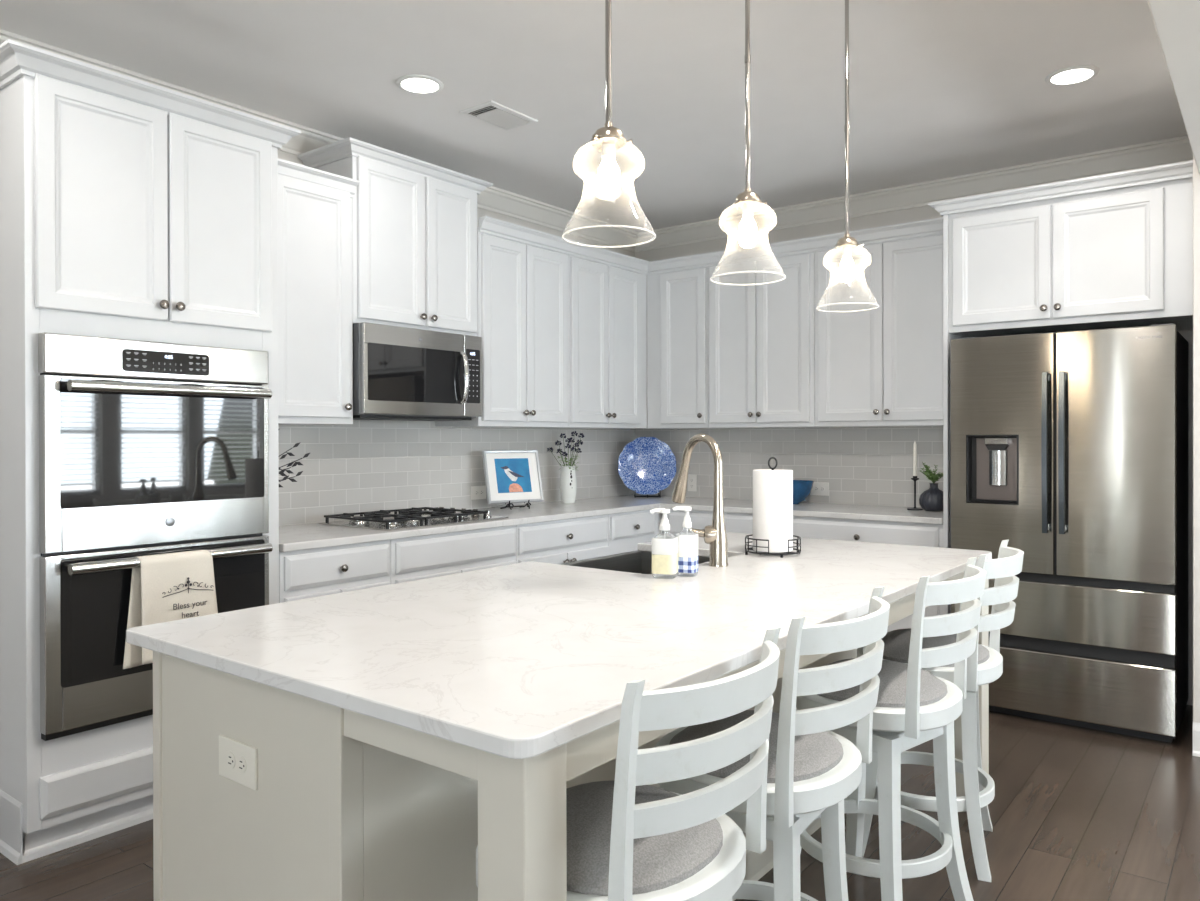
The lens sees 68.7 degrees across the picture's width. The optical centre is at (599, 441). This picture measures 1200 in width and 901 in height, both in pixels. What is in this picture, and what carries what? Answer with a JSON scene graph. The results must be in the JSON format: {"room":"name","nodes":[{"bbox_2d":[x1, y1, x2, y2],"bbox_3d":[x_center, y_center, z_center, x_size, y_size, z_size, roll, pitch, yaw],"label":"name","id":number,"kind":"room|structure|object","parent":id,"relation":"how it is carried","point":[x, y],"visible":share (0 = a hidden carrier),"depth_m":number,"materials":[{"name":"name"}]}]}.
{"room":"kitchen","nodes":[
{"label":"kitchen","id":0,"kind":"room"},
{"bbox_2d":[278,150,634,525],"bbox_3d":[-2.554,-0.074,2.841,0.150,2.778,9.300,0,0,38],"label":"wall","id":1,"kind":"structure","parent":0,"point":[286,156],"depth_m":5.45,"materials":[{"name":"beige paint"}]},
{"bbox_2d":[278,158,358,424],"bbox_3d":[-1.411,-0.625,3.873,0.393,1.101,0.553,0,0,38],"label":"upper cabinet","id":2,"kind":"object","parent":1,"relation":"attached to","point":[315,291],"visible":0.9,"depth_m":3.83,"materials":[{"name":"white paint"}]},
{"bbox_2d":[298,137,492,335],"bbox_3d":[-0.998,-0.950,4.403,0.400,0.817,0.906,0,0,38],"label":"upper cabinet","id":3,"kind":"object","parent":1,"relation":"attached to","point":[414,221],"visible":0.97,"depth_m":4.25,"materials":[{"name":"white paint"}]},
{"bbox_2d":[353,322,481,420],"bbox_3d":[-0.981,-0.323,4.369,0.456,0.432,0.744,0,0,38],"label":"microwave","id":4,"kind":"object","parent":3,"relation":"attached to","point":[400,373],"visible":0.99,"depth_m":4.20,"materials":[{"name":"silver metal"}]},
{"bbox_2d":[278,420,634,525],"bbox_3d":[-0.739,0.135,5.066,0.008,0.511,3.260,0,0,38],"label":"backsplash","id":5,"kind":"structure","parent":1,"relation":"attached to","point":[362,465],"depth_m":4.70,"materials":[{"name":"grey tile"}]},
{"bbox_2d":[471,485,485,499],"bbox_3d":[-0.704,0.299,5.097,0.008,0.078,0.120,0,0,38],"label":"outlet","id":6,"kind":"object","parent":1,"relation":"attached to","point":[477,492],"visible":0.98,"depth_m":5.09,"materials":[{"name":"white plastic"}]},
{"bbox_2d":[474,490,482,495],"bbox_3d":[-0.702,0.299,5.096,0.002,0.033,0.072,0,0,38],"label":"socket","id":7,"kind":"object","parent":6,"relation":"attached to","point":[476,492],"depth_m":5.09,"materials":[{"name":"white plastic"}]},
{"bbox_2d":[435,227,568,427],"bbox_3d":[-0.529,-0.606,5.017,0.393,1.051,0.747,0,0,38],"label":"upper cabinet","id":8,"kind":"object","parent":1,"relation":"attached to","point":[523,317],"visible":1,"depth_m":4.87,"materials":[{"name":"white paint"}]},
{"bbox_2d":[558,255,646,428],"bbox_3d":[-0.051,-0.609,5.638,0.393,1.051,0.816,0,0,38],"label":"upper cabinet","id":9,"kind":"object","parent":1,"relation":"attached to","point":[607,304],"visible":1,"depth_m":5.49,"materials":[{"name":"white paint"}]},
{"bbox_2d":[479,216,942,274],"bbox_3d":[0.631,-1.145,4.640,2.007,0.075,1.563,0,0,38],"label":"crown molding","id":10,"kind":"structure","parent":9,"relation":"attached to","point":[488,225],"depth_m":5.15,"materials":[{"name":"white paint"}]},
{"bbox_2d":[0,0,1186,232],"bbox_3d":[-0.121,-1.522,0.959,6.300,0.120,9.300,0,0,38],"label":"ceiling","id":11,"kind":"structure","parent":0,"point":[939,89],"depth_m":3.56,"materials":[{"name":"paint"}]},
{"bbox_2d":[396,75,443,94],"bbox_3d":[-0.741,-1.465,3.615,0.192,0.008,0.192,0,0,38],"label":"recessed light","id":12,"kind":"object","parent":11,"relation":"in","point":[415,84],"visible":1,"depth_m":3.61,"materials":[{"name":"white plastic"}]},
{"bbox_2d":[460,100,537,130],"bbox_3d":[-0.455,-1.464,3.972,0.200,0.015,0.304,0,0,38],"label":"ceiling vent","id":13,"kind":"object","parent":11,"relation":"in","point":[493,113],"visible":1,"depth_m":3.95,"materials":[{"name":"white metal"}]},
{"bbox_2d":[562,0,655,247],"bbox_3d":[0.018,-0.943,1.821,0.195,1.042,0.195,0,0,38],"label":"pendant light","id":14,"kind":"object","parent":11,"relation":"hanging from","point":[608,138],"visible":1,"depth_m":1.81,"materials":[{"name":"glass"}]},
{"bbox_2d":[710,0,785,285],"bbox_3d":[0.386,-0.945,2.299,0.195,1.042,0.195,0,0,38],"label":"pendant light","id":15,"kind":"object","parent":11,"relation":"hanging from","point":[747,200],"visible":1,"depth_m":2.29,"materials":[{"name":"silver"}]},
{"bbox_2d":[816,0,878,311],"bbox_3d":[0.791,-0.948,2.815,0.195,1.042,0.195,0,0,38],"label":"pendant light","id":16,"kind":"object","parent":11,"relation":"hanging from","point":[846,243],"visible":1,"depth_m":2.81,"materials":[{"name":"silver"}]},
{"bbox_2d":[1045,65,1098,85],"bbox_3d":[1.901,-1.470,3.538,0.192,0.008,0.192,0,0,38],"label":"recessed light","id":17,"kind":"object","parent":11,"relation":"in","point":[1072,75],"visible":1,"depth_m":3.54,"materials":[{"name":"white plastic"}]},
{"bbox_2d":[1147,0,1199,175],"bbox_3d":[0.057,-1.264,0.330,0.190,0.394,8.220,0,0,38],"label":"wall","id":18,"kind":"structure","parent":11,"relation":"attached to","point":[1177,22],"depth_m":2.44,"materials":[{"name":"beige paint"}]},
{"bbox_2d":[0,705,1199,900],"bbox_3d":[-0.116,1.356,0.968,6.300,0.080,9.300,0,0,38],"label":"floor","id":19,"kind":"structure","parent":0,"point":[1077,813],"depth_m":2.90,"materials":[{"name":"brown wood"}]},
{"bbox_2d":[0,39,300,864],"bbox_3d":[-1.729,0.056,3.223,0.684,2.512,0.992,0,0,38],"label":"tall cabinet","id":20,"kind":"object","parent":19,"relation":"on","point":[131,208],"visible":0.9,"depth_m":2.86,"materials":[{"name":"white paint"}]},
{"bbox_2d":[38,332,272,740],"bbox_3d":[-1.700,0.295,3.180,0.689,1.266,0.766,0,0,38],"label":"double oven","id":21,"kind":"object","parent":20,"relation":"in","point":[146,448],"visible":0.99,"depth_m":2.91,"materials":[{"name":"silver metal"}]},
{"bbox_2d":[123,550,217,668],"bbox_3d":[-1.442,0.561,2.974,0.056,0.364,0.318,0,0,38],"label":"tea towel","id":22,"kind":"object","parent":21,"relation":"hanging from","point":[167,587],"visible":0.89,"depth_m":2.94,"materials":[{"name":"fabric"}]},
{"bbox_2d":[279,540,390,602],"bbox_3d":[-1.298,0.869,3.785,0.666,0.880,0.538,0,0,38],"label":"drawer","id":23,"kind":"object","parent":19,"relation":"on","point":[309,573],"visible":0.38,"depth_m":3.58,"materials":[{"name":"white paint"}]},
{"bbox_2d":[279,494,942,551],"bbox_3d":[0.192,0.407,4.347,2.344,0.032,3.248,0,0,38],"label":"countertop","id":24,"kind":"structure","parent":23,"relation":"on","point":[297,537],"depth_m":4.72,"materials":[{"name":"white stone"}]},
{"bbox_2d":[319,507,508,530],"bbox_3d":[-0.898,0.369,4.305,0.515,0.047,0.762,0,0,38],"label":"gas cooktop","id":25,"kind":"object","parent":24,"relation":"in","point":[409,518],"visible":1,"depth_m":4.17,"materials":[{"name":"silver metal"}]},
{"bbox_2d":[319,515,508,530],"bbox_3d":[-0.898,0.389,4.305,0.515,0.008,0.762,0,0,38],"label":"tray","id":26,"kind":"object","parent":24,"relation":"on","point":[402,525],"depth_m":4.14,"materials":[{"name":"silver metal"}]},
{"bbox_2d":[500,500,530,509],"bbox_3d":[-0.489,0.288,5.046,0.147,0.204,0.138,0,0,-33],"label":"easel","id":27,"kind":"object","parent":24,"relation":"on","point":[528,503],"visible":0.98,"depth_m":5.02,"materials":[{"name":"black metal"}]},
{"bbox_2d":[482,450,543,503],"bbox_3d":[-0.499,0.204,5.061,0.352,0.301,0.096,0,0,-33],"label":"framed picture","id":28,"kind":"object","parent":27,"relation":"on","point":[514,476],"visible":1,"depth_m":5.05,"materials":[{"name":"silver metal"}]},
{"bbox_2d":[494,458,531,492],"bbox_3d":[-0.499,0.198,5.060,0.218,0.194,0.050,0,0,-33],"label":"painting","id":29,"kind":"object","parent":28,"relation":"attached to","point":[511,475],"depth_m":5.06,"materials":[{"name":"paper"}]},
{"bbox_2d":[560,466,576,502],"bbox_3d":[-0.199,0.273,5.503,0.108,0.230,0.108,0,0,38],"label":"vase","id":30,"kind":"object","parent":24,"relation":"on","point":[568,481],"visible":0.99,"depth_m":5.46,"materials":[{"name":"white ceramic"}]},
{"bbox_2d":[547,431,584,470],"bbox_3d":[-0.213,0.104,5.511,0.229,0.338,0.166,0,0,38],"label":"flower bouquet","id":31,"kind":"object","parent":30,"relation":"in","point":[573,449],"visible":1,"depth_m":5.50,"materials":[{"name":"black plant"}]},
{"bbox_2d":[634,490,660,497],"bbox_3d":[0.324,0.274,6.046,0.178,0.224,0.130,0,0,0],"label":"plate stand","id":32,"kind":"object","parent":24,"relation":"on","point":[659,493],"visible":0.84,"depth_m":6.04,"materials":[{"name":"black metal"}]},
{"bbox_2d":[618,437,675,494],"bbox_3d":[0.324,0.169,6.028,0.399,0.394,0.079,0,0,0],"label":"decorative plate","id":33,"kind":"object","parent":32,"relation":"on","point":[646,465],"visible":1,"depth_m":6.04,"materials":[{"name":"blue ceramic"}]},
{"bbox_2d":[793,480,813,503],"bbox_3d":[1.173,0.315,5.387,0.276,0.141,0.276,0,0,38],"label":"bowl","id":34,"kind":"object","parent":24,"relation":"on","point":[802,489],"visible":0.38,"depth_m":5.28,"materials":[{"name":"blue ceramic"}]},
{"bbox_2d":[907,476,922,509],"bbox_3d":[1.766,0.290,4.923,0.084,0.190,0.084,0,0,38],"label":"candle holder","id":35,"kind":"object","parent":24,"relation":"on","point":[914,478],"visible":0.99,"depth_m":4.92,"materials":[{"name":"black metal"}]},
{"bbox_2d":[913,442,916,475],"bbox_3d":[1.766,0.102,4.922,0.021,0.212,0.021,0,0,38],"label":"taper candle","id":36,"kind":"object","parent":35,"relation":"on","point":[914,444],"visible":1,"depth_m":4.92,"materials":[{"name":"white wax"}]},
{"bbox_2d":[919,483,942,510],"bbox_3d":[1.847,0.309,4.860,0.155,0.152,0.155,0,0,38],"label":"vase","id":37,"kind":"object","parent":24,"relation":"on","point":[931,499],"visible":0.91,"depth_m":4.81,"materials":[{"name":"grey ceramic"}]},
{"bbox_2d":[920,462,942,482],"bbox_3d":[1.837,0.211,4.856,0.145,0.190,0.126,0,0,38],"label":"greenery sprig","id":38,"kind":"object","parent":37,"relation":"in","point":[933,477],"visible":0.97,"depth_m":4.85,"materials":[{"name":"green plant"}]},
{"bbox_3d":[-1.505,0.311,3.751,0.090,0.170,0.090,0,0,38],"label":"bottle vase","id":39,"kind":"object","parent":24,"relation":"on","visible":0},
{"bbox_2d":[278,429,309,486],"bbox_3d":[-1.398,0.148,3.805,0.275,0.404,0.063,0,0,-40],"label":"leafy branch","id":40,"kind":"object","parent":39,"relation":"in","point":[281,472],"visible":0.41,"depth_m":3.84,"materials":[{"name":"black plant"}]},
{"bbox_2d":[390,525,515,583],"bbox_3d":[-0.890,0.867,4.315,0.666,0.880,0.795,0,0,38],"label":"drawer","id":41,"kind":"object","parent":19,"relation":"on","point":[430,556],"visible":0.09,"depth_m":4.08,"materials":[{"name":"white paint"}]},
{"bbox_2d":[126,532,991,900],"bbox_3d":[0.206,0.854,2.519,1.155,0.914,2.513,0,0,38],"label":"kitchen island","id":42,"kind":"object","parent":19,"relation":"on","point":[398,731],"visible":0.77,"depth_m":1.67,"materials":[{"name":"white stone"}]},
{"bbox_2d":[219,735,257,789],"bbox_3d":[-0.692,0.612,1.675,0.130,0.078,0.008,0,0,38],"label":"outlet","id":43,"kind":"object","parent":42,"relation":"attached to","point":[238,761],"visible":1,"depth_m":1.67,"materials":[{"name":"white plastic"}]},
{"bbox_2d":[226,751,246,773],"bbox_3d":[-0.694,0.612,1.672,0.072,0.033,0.002,0,0,38],"label":"socket","id":44,"kind":"object","parent":43,"relation":"attached to","point":[236,761],"depth_m":1.67,"materials":[{"name":"white plastic"}]},
{"bbox_2d":[126,532,991,758],"bbox_3d":[0.191,0.411,2.500,1.155,0.028,2.468,0,0,38],"label":"island countertop","id":45,"kind":"structure","parent":42,"relation":"on","point":[529,659],"depth_m":1.82,"materials":[{"name":"white stone"}]},
{"bbox_2d":[560,550,708,573],"bbox_3d":[0.150,0.544,2.994,0.503,0.240,0.634,0,0,38],"label":"farmhouse sink","id":46,"kind":"object","parent":45,"relation":"in","point":[637,561],"visible":0.09,"depth_m":3.27,"materials":[{"name":"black metal"}]},
{"bbox_2d":[641,551,708,573],"bbox_3d":[0.162,0.544,2.985,0.473,0.240,0.634,0,0,38],"label":"basin","id":47,"kind":"object","parent":46,"relation":"in","point":[646,556],"depth_m":3.35,"materials":[{"name":"black metal"}]},
{"bbox_2d":[650,508,677,573],"bbox_3d":[0.186,0.296,2.557,0.075,0.201,0.070,0,0,18],"label":"soap dispenser","id":48,"kind":"object","parent":45,"relation":"on","point":[664,548],"visible":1,"depth_m":2.53,"materials":[{"name":"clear plastic"}]},
{"bbox_2d":[672,506,697,572],"bbox_3d":[0.252,0.293,2.591,0.070,0.205,0.059,0,0,23],"label":"dispenser","id":49,"kind":"object","parent":45,"relation":"on","point":[687,542],"visible":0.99,"depth_m":2.56,"materials":[{"name":"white plastic"}]},
{"bbox_2d":[671,433,727,566],"bbox_3d":[0.300,0.185,2.861,0.107,0.420,0.270,0,0,-33],"label":"kitchen faucet","id":50,"kind":"object","parent":45,"relation":"on","point":[715,535],"visible":1,"depth_m":2.77,"materials":[{"name":"silver metal"}]},
{"bbox_2d":[745,457,800,557],"bbox_3d":[0.602,0.224,3.061,0.194,0.339,0.194,0,0,38],"label":"paper towel holder","id":51,"kind":"object","parent":45,"relation":"on","point":[781,554],"visible":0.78,"depth_m":3.01,"materials":[{"name":"black metal"}]},
{"bbox_2d":[753,469,792,552],"bbox_3d":[0.602,0.240,3.061,0.137,0.279,0.137,0,0,38],"label":"paper towel roll","id":52,"kind":"object","parent":51,"relation":"in","point":[772,489],"visible":0.94,"depth_m":3.00,"materials":[{"name":"white paper"}]},
{"bbox_2d":[745,534,800,557],"bbox_3d":[0.602,0.364,3.062,0.194,0.060,0.194,0,0,38],"label":"wire basket","id":53,"kind":"object","parent":51,"relation":"on","point":[781,554],"depth_m":3.00,"materials":[{"name":"black metal"}]},
{"bbox_2d":[516,515,608,563],"bbox_3d":[-0.411,0.864,4.937,0.666,0.880,0.772,0,0,38],"label":"base cabinet","id":54,"kind":"object","parent":19,"relation":"on","point":[576,539],"visible":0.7,"depth_m":4.72,"materials":[{"name":"white paint"}]},
{"bbox_2d":[476,628,780,900],"bbox_3d":[0.046,0.825,1.516,0.502,0.978,0.464,0,0,38],"label":"counter stool","id":55,"kind":"object","parent":19,"relation":"on","point":[629,838],"visible":0.91,"depth_m":1.35,"materials":[{"name":"white paint"}]},
{"bbox_2d":[566,781,722,895],"bbox_3d":[0.022,0.673,1.533,0.367,0.074,0.390,0,0,38],"label":"cushion","id":56,"kind":"object","parent":55,"relation":"on","point":[666,864],"depth_m":1.42,"materials":[{"name":"grey fabric"}]},
{"bbox_2d":[608,510,663,554],"bbox_3d":[0.173,0.860,5.694,0.666,0.880,1.138,0,0,38],"label":"base cabinet","id":57,"kind":"object","parent":19,"relation":"on","point":[626,530],"visible":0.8,"depth_m":5.23,"materials":[{"name":"white paint"}]},
{"bbox_2d":[665,509,752,535],"bbox_3d":[0.893,0.860,5.437,0.820,0.880,0.666,0,0,38],"label":"base cabinet","id":58,"kind":"object","parent":19,"relation":"on","point":[734,522],"visible":0.02,"depth_m":5.26,"materials":[{"name":"white paint"}]},
{"bbox_2d":[654,586,889,900],"bbox_3d":[0.371,0.823,1.952,0.508,0.978,0.464,0,0,38],"label":"counter stool","id":59,"kind":"object","parent":19,"relation":"on","point":[812,768],"visible":0.65,"depth_m":1.78,"materials":[{"name":"white paint"}]},
{"bbox_2d":[669,710,842,782],"bbox_3d":[0.349,0.671,1.968,0.367,0.074,0.390,0,0,38],"label":"cushion","id":60,"kind":"object","parent":59,"relation":"on","point":[817,756],"depth_m":1.87,"materials":[{"name":"grey fabric"}]},
{"bbox_2d":[793,516,942,631],"bbox_3d":[1.564,0.860,4.920,0.868,0.880,0.666,0,0,38],"label":"base cabinet","id":61,"kind":"object","parent":19,"relation":"on","point":[901,533],"visible":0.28,"depth_m":4.62,"materials":[{"name":"white paint"}]},
{"bbox_2d":[796,557,985,900],"bbox_3d":[0.785,0.821,2.453,0.532,0.978,0.479,0,0,38],"label":"counter stool","id":62,"kind":"object","parent":19,"relation":"on","point":[914,707],"visible":0.7,"depth_m":2.29,"materials":[{"name":"white paint"}]},
{"bbox_2d":[817,658,946,707],"bbox_3d":[0.773,0.669,2.462,0.367,0.074,0.390,0,0,38],"label":"cushion","id":63,"kind":"object","parent":62,"relation":"on","point":[932,692],"depth_m":2.33,"materials":[{"name":"grey fabric"}]},
{"bbox_2d":[857,539,1023,881],"bbox_3d":[1.087,0.819,2.853,0.520,0.978,0.464,0,0,33],"label":"counter stool","id":64,"kind":"object","parent":19,"relation":"on","point":[985,665],"visible":0.54,"depth_m":2.67,"materials":[{"name":"white paint"}]},
{"bbox_2d":[881,628,989,666],"bbox_3d":[1.069,0.667,2.864,0.367,0.074,0.390,0,0,33],"label":"cushion","id":65,"kind":"object","parent":64,"relation":"on","point":[896,642],"depth_m":2.78,"materials":[{"name":"grey fabric"}]},
{"bbox_2d":[928,160,1192,614],"bbox_3d":[2.297,0.054,4.340,1.104,2.493,0.697,0,0,38],"label":"tall cabinet","id":66,"kind":"object","parent":19,"relation":"on","point":[1114,257],"visible":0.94,"depth_m":4.08,"materials":[{"name":"white paint"}]},
{"bbox_2d":[951,324,1187,742],"bbox_3d":[2.278,0.398,4.267,0.922,1.806,0.804,0,0,38],"label":"refrigerator","id":67,"kind":"object","parent":19,"relation":"on","point":[1070,448],"visible":0.96,"depth_m":3.94,"materials":[{"name":"silver metal"}]},
{"bbox_2d":[635,178,1192,704],"bbox_3d":[2.675,-0.090,4.587,6.000,2.778,0.150,0,0,38],"label":"wall","id":68,"kind":"structure","parent":0,"point":[923,212],"depth_m":5.31,"materials":[{"name":"beige paint"}]},
{"bbox_2d":[647,266,708,428],"bbox_3d":[0.590,-0.610,5.845,0.470,1.051,0.393,0,0,38],"label":"upper cabinet","id":69,"kind":"object","parent":68,"relation":"attached to","point":[677,301],"visible":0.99,"depth_m":5.71,"materials":[{"name":"white paint"}]},
{"bbox_2d":[688,474,696,490],"bbox_3d":[0.634,0.288,6.051,0.070,0.115,0.008,0,0,38],"label":"outlet","id":70,"kind":"object","parent":68,"relation":"attached to","point":[692,479],"visible":0.99,"depth_m":6.05,"materials":[{"name":"white plastic"}]},
{"bbox_2d":[690,478,693,487],"bbox_3d":[0.632,0.288,6.049,0.033,0.072,0.002,0,0,38],"label":"socket","id":71,"kind":"object","parent":70,"relation":"attached to","point":[691,479],"depth_m":6.05,"materials":[{"name":"white plastic"}]},
{"bbox_2d":[708,252,814,427],"bbox_3d":[1.061,-0.610,5.482,0.715,1.051,0.393,0,0,38],"label":"upper cabinet","id":72,"kind":"object","parent":68,"relation":"attached to","point":[762,337],"visible":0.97,"depth_m":5.33,"materials":[{"name":"white paint"}]},
{"bbox_2d":[635,426,942,506],"bbox_3d":[1.186,0.141,5.636,2.346,0.486,0.008,0,0,38],"label":"backsplash","id":73,"kind":"structure","parent":68,"relation":"attached to","point":[860,465],"depth_m":5.47,"materials":[{"name":"grey tile"}]},
{"bbox_2d":[810,482,828,495],"bbox_3d":[1.369,0.299,5.485,0.125,0.082,0.008,0,0,38],"label":"outlet","id":74,"kind":"object","parent":68,"relation":"attached to","point":[819,488],"visible":0.98,"depth_m":5.48,"materials":[{"name":"white plastic"}]},
{"bbox_2d":[814,486,824,491],"bbox_3d":[1.367,0.299,5.482,0.072,0.033,0.002,0,0,38],"label":"socket","id":75,"kind":"object","parent":74,"relation":"attached to","point":[816,488],"depth_m":5.48,"materials":[{"name":"white plastic"}]},
{"bbox_2d":[815,234,942,426],"bbox_3d":[1.669,-0.610,5.013,0.816,1.051,0.393,0,0,38],"label":"upper cabinet","id":76,"kind":"object","parent":68,"relation":"attached to","point":[882,366],"visible":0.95,"depth_m":4.88,"materials":[{"name":"white paint"}]},
{"bbox_2d":[1193,155,1199,722],"bbox_3d":[2.767,-0.088,3.916,0.155,2.778,0.800,0,0,38],"label":"wall","id":77,"kind":"structure","parent":0,"point":[1196,178],"depth_m":3.64,"materials":[{"name":"beige paint"}]},
{"bbox_2d":[0,29,1192,251],"bbox_3d":[-1.149,-1.405,1.751,3.405,0.114,9.000,0,0,38],"label":"trim","id":78,"kind":"structure","parent":77,"relation":"attached to","point":[1178,149],"depth_m":5.05,"materials":[{"name":"paint"}]},
{"bbox_2d":[1192,722,1199,756],"bbox_3d":[2.771,1.233,3.908,0.173,0.135,0.818,0,0,38],"label":"baseboard","id":79,"kind":"structure","parent":77,"relation":"attached to","point":[1196,726],"depth_m":3.63,"materials":[{"name":"white paint"}]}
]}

